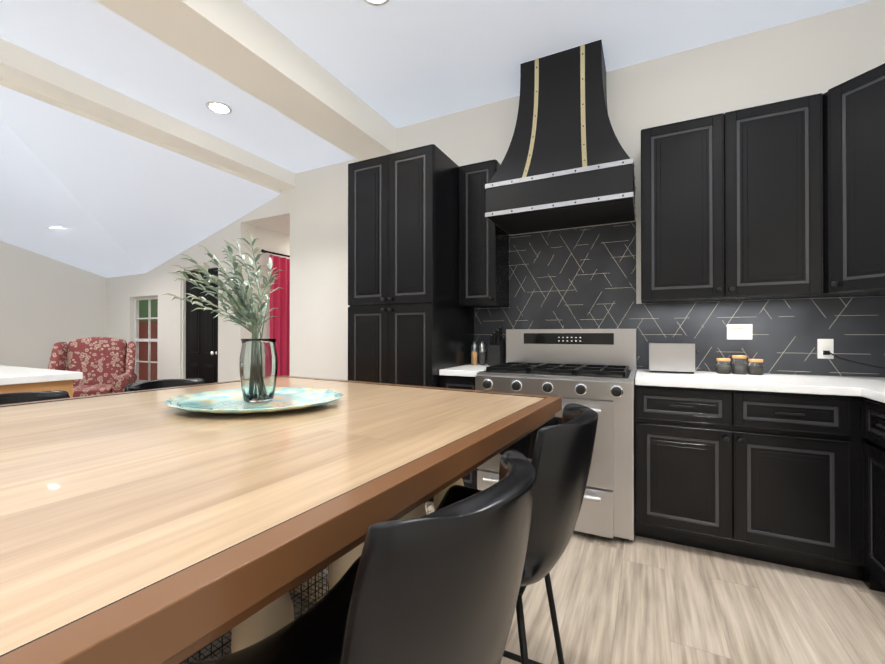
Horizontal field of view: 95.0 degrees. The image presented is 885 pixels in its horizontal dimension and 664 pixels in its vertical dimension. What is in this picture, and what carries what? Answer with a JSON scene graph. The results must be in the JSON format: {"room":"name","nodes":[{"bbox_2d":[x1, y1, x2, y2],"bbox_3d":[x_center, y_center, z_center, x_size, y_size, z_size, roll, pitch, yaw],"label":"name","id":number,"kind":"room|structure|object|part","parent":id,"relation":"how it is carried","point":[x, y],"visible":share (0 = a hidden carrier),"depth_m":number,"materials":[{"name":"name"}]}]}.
{"room":"kitchen","nodes":[
{"label":"kitchen","id":0,"kind":"room"},
{"bbox_2d":[0,240,106,368],"bbox_3d":[-6.532,-0.356,2.994,0.120,3.060,6.770,0,0,27],"label":"wall","id":1,"kind":"structure","parent":0,"point":[47,304],"depth_m":5.35,"materials":[{"name":"white paint"}]},
{"bbox_2d":[0,78,280,277],"bbox_3d":[-4.842,-1.390,2.220,3.600,1.140,6.650,0,0,27],"label":"ceiling","id":2,"kind":"structure","parent":0,"point":[113,199],"depth_m":3.83,"materials":[{"name":"white paint"}]},
{"bbox_2d":[0,0,355,172],"bbox_3d":[-2.647,-1.831,1.123,0.890,0.270,6.650,0,0,27],"label":"ceiling","id":3,"kind":"structure","parent":0,"point":[94,40],"depth_m":2.66,"materials":[{"name":"white paint"}]},
{"bbox_2d":[0,38,295,189],"bbox_3d":[-3.139,-1.760,1.369,0.210,0.410,6.650,0,0,27],"label":"beam","id":4,"kind":"structure","parent":3,"relation":"attached to","point":[27,69],"depth_m":2.92,"materials":[{"name":"white paint"}]},
{"bbox_2d":[206,101,231,114],"bbox_3d":[-1.678,-1.682,3.047,0.174,0.006,0.174,0,0,27],"label":"recessed light","id":5,"kind":"object","parent":3,"relation":"in","point":[218,107],"visible":1,"depth_m":3.04,"materials":[{"name":"white"}]},
{"bbox_2d":[95,0,396,160],"bbox_3d":[-2.079,-1.803,0.839,0.380,0.330,6.650,0,0,27],"label":"beam","id":6,"kind":"structure","parent":3,"relation":"attached to","point":[242,45],"depth_m":2.55,"materials":[{"name":"white paint"}]},
{"bbox_2d":[250,225,289,338],"bbox_3d":[-1.905,-0.062,5.646,0.120,2.500,1.880,0,0,27],"label":"wall","id":7,"kind":"structure","parent":0,"point":[272,241],"depth_m":4.97,"materials":[{"name":"white paint"}]},
{"bbox_2d":[261,249,289,256],"bbox_3d":[-1.920,-0.973,5.396,0.079,0.040,1.188,0,0,27],"label":"curtain rod","id":8,"kind":"object","parent":7,"relation":"attached to","point":[263,251],"visible":0.48,"depth_m":5.00,"materials":[{"name":"black metal"}]},
{"bbox_2d":[270,255,289,375],"bbox_3d":[-1.903,0.107,5.381,0.056,2.100,0.950,0,0,27],"label":"curtain","id":9,"kind":"object","parent":8,"relation":"hanging from","point":[280,323],"visible":0.23,"depth_m":5.14,"materials":[{"name":"red fabric"}]},
{"bbox_2d":[251,218,289,235],"bbox_3d":[-1.529,-1.288,5.398,0.780,0.050,1.760,0,0,27],"label":"ceiling","id":10,"kind":"structure","parent":0,"point":[282,226],"depth_m":4.82,"materials":[{"name":"white paint"}]},
{"bbox_2d":[106,0,884,381],"bbox_3d":[-1.083,-0.350,4.118,8.860,3.060,0.120,0,0,27],"label":"wall","id":11,"kind":"structure","parent":0,"point":[812,56],"depth_m":3.41,"materials":[{"name":"white paint"}]},
{"bbox_2d":[134,296,157,382],"bbox_3d":[-4.087,0.124,5.597,0.676,1.228,0.120,0,0,27],"label":"window","id":12,"kind":"structure","parent":11,"relation":"in","point":[149,340],"depth_m":5.68,"materials":[{"name":"white wood"}]},
{"bbox_2d":[182,265,217,378],"bbox_3d":[-2.989,0.186,5.075,0.744,1.997,0.090,0,0,27],"label":"door frame","id":13,"kind":"structure","parent":11,"relation":"attached to","point":[184,327],"depth_m":5.20,"materials":[{"name":"white paint"}]},
{"bbox_2d":[186,268,217,383],"bbox_3d":[-3.004,0.199,5.047,0.680,1.955,0.104,0,0,27],"label":"door","id":14,"kind":"structure","parent":11,"relation":"in","point":[201,343],"depth_m":5.07,"materials":[{"name":"black wood"}]},
{"bbox_2d":[459,159,508,308],"bbox_3d":[0.320,-0.728,3.146,0.296,1.065,0.362,0,0,27],"label":"upper cabinet","id":15,"kind":"object","parent":11,"relation":"attached to","point":[483,261],"visible":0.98,"depth_m":3.02,"materials":[{"name":"black wood"}]},
{"bbox_2d":[485,40,635,234],"bbox_3d":[0.818,-1.325,2.784,0.910,1.103,0.568,0,0,27],"label":"range hood","id":16,"kind":"object","parent":11,"relation":"attached to","point":[567,162],"visible":1,"depth_m":2.64,"materials":[{"name":"black metal"}]},
{"bbox_2d":[474,221,884,377],"bbox_3d":[1.503,-0.257,2.748,2.766,1.027,0.010,0,0,27],"label":"backsplash","id":17,"kind":"structure","parent":11,"relation":"attached to","point":[580,278],"depth_m":2.77,"materials":[{"name":"tile"}]},
{"bbox_2d":[727,324,751,338],"bbox_3d":[1.871,-0.001,2.555,0.130,0.095,0.003,0,0,27],"label":"electrical outlet plate","id":18,"kind":"object","parent":17,"relation":"attached to","point":[739,331],"visible":1,"depth_m":2.56,"materials":[{"name":"white plastic"}]},
{"bbox_2d":[817,339,884,368],"bbox_3d":[2.433,0.147,2.228,0.546,0.214,0.083,0,0,27],"label":"electrical outlet plate","id":19,"kind":"object","parent":17,"relation":"attached to","point":[825,348],"visible":1,"depth_m":2.36,"materials":[{"name":"white plastic"}]},
{"bbox_2d":[641,93,822,303],"bbox_3d":[1.686,-0.731,2.462,0.864,1.065,0.362,0,0,27],"label":"upper cabinet","id":20,"kind":"object","parent":11,"relation":"attached to","point":[731,205],"visible":1,"depth_m":2.31,"materials":[{"name":"black wood"}]},
{"bbox_2d":[803,63,884,298],"bbox_3d":[2.302,-0.734,1.989,0.656,1.065,0.656,0,0,27],"label":"upper cabinet","id":21,"kind":"object","parent":11,"relation":"attached to","point":[854,187],"visible":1,"depth_m":2.01,"materials":[{"name":"black wood"}]},
{"bbox_2d":[181,501,884,663],"bbox_3d":[-2.177,1.193,1.923,8.860,0.050,8.770,0,0,27],"label":"floor","id":22,"kind":"structure","parent":0,"point":[639,600],"depth_m":1.69,"materials":[{"name":"brown wood"}]},
{"bbox_2d":[0,390,69,404],"bbox_3d":[-1.537,0.704,1.491,0.487,0.926,0.409,0,0,27],"label":"stool","id":23,"kind":"object","parent":22,"relation":"on","point":[14,397],"visible":0.1,"depth_m":1.65,"materials":[{"name":"black leather"}]},
{"bbox_2d":[0,365,82,397],"bbox_3d":[-3.846,0.707,1.713,2.085,0.920,2.915,0,0,27],"label":"table","id":24,"kind":"object","parent":22,"relation":"on","point":[13,379],"depth_m":2.43,"materials":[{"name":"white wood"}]},
{"bbox_2d":[48,337,136,396],"bbox_3d":[-4.233,0.623,4.880,0.840,1.123,0.845,0,0,-28],"label":"wingback armchair","id":25,"kind":"object","parent":22,"relation":"on","point":[105,365],"visible":0.6,"depth_m":5.05,"materials":[{"name":"fabric"}]},
{"bbox_2d":[124,378,204,391],"bbox_3d":[-1.258,0.707,1.967,0.487,0.926,0.409,0,0,30],"label":"stool","id":26,"kind":"object","parent":22,"relation":"on","point":[157,384],"visible":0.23,"depth_m":2.07,"materials":[{"name":"black leather"}]},
{"bbox_2d":[0,375,561,663],"bbox_3d":[-0.842,0.705,0.946,1.620,0.916,2.400,0,0,30],"label":"dining table","id":27,"kind":"object","parent":22,"relation":"on","point":[149,526],"visible":0.79,"depth_m":0.64,"materials":[{"name":"brown wood"}]},
{"bbox_2d":[163,387,342,413],"bbox_3d":[-0.632,0.233,1.395,0.575,0.024,0.494,0,0,7],"label":"platter","id":28,"kind":"object","parent":27,"relation":"on","point":[225,401],"visible":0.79,"depth_m":1.38,"materials":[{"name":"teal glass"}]},
{"bbox_2d":[162,230,283,402],"bbox_3d":[-0.724,-0.050,1.377,0.348,0.576,0.418,0,0,27],"label":"glass vase","id":29,"kind":"object","parent":28,"relation":"on","point":[258,366],"visible":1,"depth_m":1.35,"materials":[{"name":"clear"}]},
{"bbox_3d":[-0.842,0.785,0.946,0.820,0.645,1.760,0,0,30],"label":"table panel","id":30,"kind":"part","parent":27,"relation":"part of","materials":[{"name":"brown wood"}]},
{"bbox_2d":[187,450,535,663],"bbox_3d":[-0.102,0.677,0.637,0.487,0.971,0.409,0,0,34],"label":"stool","id":31,"kind":"object","parent":22,"relation":"on","point":[441,586],"visible":1,"depth_m":0.44,"materials":[{"name":"black leather"}]},
{"bbox_2d":[348,144,473,501],"bbox_3d":[-0.229,-0.045,3.185,0.720,2.440,0.777,0,0,27],"label":"pantry cabinet","id":32,"kind":"object","parent":22,"relation":"on","point":[410,321],"visible":0.62,"depth_m":2.86,"materials":[{"name":"black wood"}]},
{"bbox_2d":[440,375,478,488],"bbox_3d":[0.241,0.737,2.981,0.296,0.874,0.637,0,0,27],"label":"base cabinet","id":33,"kind":"object","parent":22,"relation":"on","point":[467,383],"visible":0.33,"depth_m":2.71,"materials":[{"name":"black wood"}]},
{"bbox_2d":[439,364,489,376],"bbox_3d":[0.252,0.278,3.007,0.295,0.039,0.642,0,0,27],"label":"countertop","id":34,"kind":"structure","parent":33,"relation":"on","point":[469,370],"depth_m":2.77,"materials":[{"name":"white stone"}]},
{"bbox_2d":[471,341,484,364],"bbox_3d":[0.281,0.165,3.187,0.115,0.187,0.050,0,0,27],"label":"grinders","id":35,"kind":"object","parent":34,"relation":"on","point":[474,347],"visible":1,"depth_m":3.18,"materials":[{"name":"brown"}]},
{"bbox_2d":[488,327,503,365],"bbox_3d":[0.420,0.109,3.173,0.095,0.299,0.120,0,0,27],"label":"knife block","id":36,"kind":"object","parent":34,"relation":"on","point":[496,350],"visible":0.98,"depth_m":3.13,"materials":[{"name":"black wood"}]},
{"bbox_2d":[435,403,597,663],"bbox_3d":[0.148,0.679,1.063,0.487,0.971,0.409,0,0,26],"label":"stool","id":37,"kind":"object","parent":22,"relation":"on","point":[562,457],"visible":0.42,"depth_m":0.87,"materials":[{"name":"black leather"}]},
{"bbox_2d":[475,329,636,540],"bbox_3d":[0.766,0.575,2.675,0.914,1.195,0.769,0,0,27],"label":"range","id":38,"kind":"object","parent":22,"relation":"on","point":[593,369],"visible":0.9,"depth_m":2.37,"materials":[{"name":"silver metal"}]},
{"bbox_2d":[635,385,867,580],"bbox_3d":[1.623,0.733,2.289,0.959,0.874,0.637,0,0,27],"label":"base cabinet","id":39,"kind":"object","parent":22,"relation":"on","point":[774,477],"visible":1,"depth_m":2.02,"materials":[{"name":"black wood"}]},
{"bbox_2d":[635,369,858,395],"bbox_3d":[1.614,0.275,2.321,0.915,0.039,0.646,0,0,27],"label":"countertop","id":40,"kind":"structure","parent":39,"relation":"on","point":[782,383],"depth_m":2.12,"materials":[{"name":"white stone"}]},
{"bbox_2d":[649,343,697,373],"bbox_3d":[1.473,0.163,2.595,0.270,0.186,0.170,0,0,27],"label":"toaster","id":41,"kind":"object","parent":40,"relation":"on","point":[671,357],"visible":1,"depth_m":2.52,"materials":[{"name":"silver metal"}]},
{"bbox_2d":[716,355,763,374],"bbox_3d":[1.806,0.198,2.468,0.236,0.114,0.074,0,0,27],"label":"jars","id":42,"kind":"object","parent":40,"relation":"on","point":[739,365],"visible":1,"depth_m":2.44,"materials":[{"name":"clear glass"}]},
{"bbox_2d":[861,399,884,586],"bbox_3d":[2.067,0.729,1.487,0.606,0.874,0.511,0,0,27],"label":"base cabinet","id":43,"kind":"object","parent":22,"relation":"on","point":[873,485],"visible":0.98,"depth_m":1.71,"materials":[{"name":"black wood"}]},
{"bbox_2d":[839,376,884,402],"bbox_3d":[2.035,0.270,1.428,0.636,0.039,1.867,0,0,27],"label":"countertop","id":44,"kind":"structure","parent":43,"relation":"on","point":[872,388],"depth_m":1.85,"materials":[{"name":"white stone"}]},
{"bbox_2d":[242,0,870,127],"bbox_3d":[-0.327,-1.932,-0.038,3.540,0.080,6.650,0,0,27],"label":"ceiling","id":45,"kind":"structure","parent":0,"point":[398,63],"depth_m":2.56,"materials":[{"name":"white paint"}]},
{"bbox_2d":[364,0,388,5],"bbox_3d":[-0.373,-1.876,2.248,0.174,0.006,0.174,0,0,27],"label":"recessed light","id":46,"kind":"object","parent":45,"relation":"in","point":[377,2],"visible":1,"depth_m":2.31,"materials":[{"name":"white"}]},
{"label":"outside","id":47,"kind":"structure","parent":0,"visible":0},
{"bbox_2d":[139,299,157,380],"bbox_3d":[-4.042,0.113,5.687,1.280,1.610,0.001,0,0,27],"label":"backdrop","id":48,"kind":"structure","parent":47,"point":[143,334],"depth_m":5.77,"materials":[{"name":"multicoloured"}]}
]}

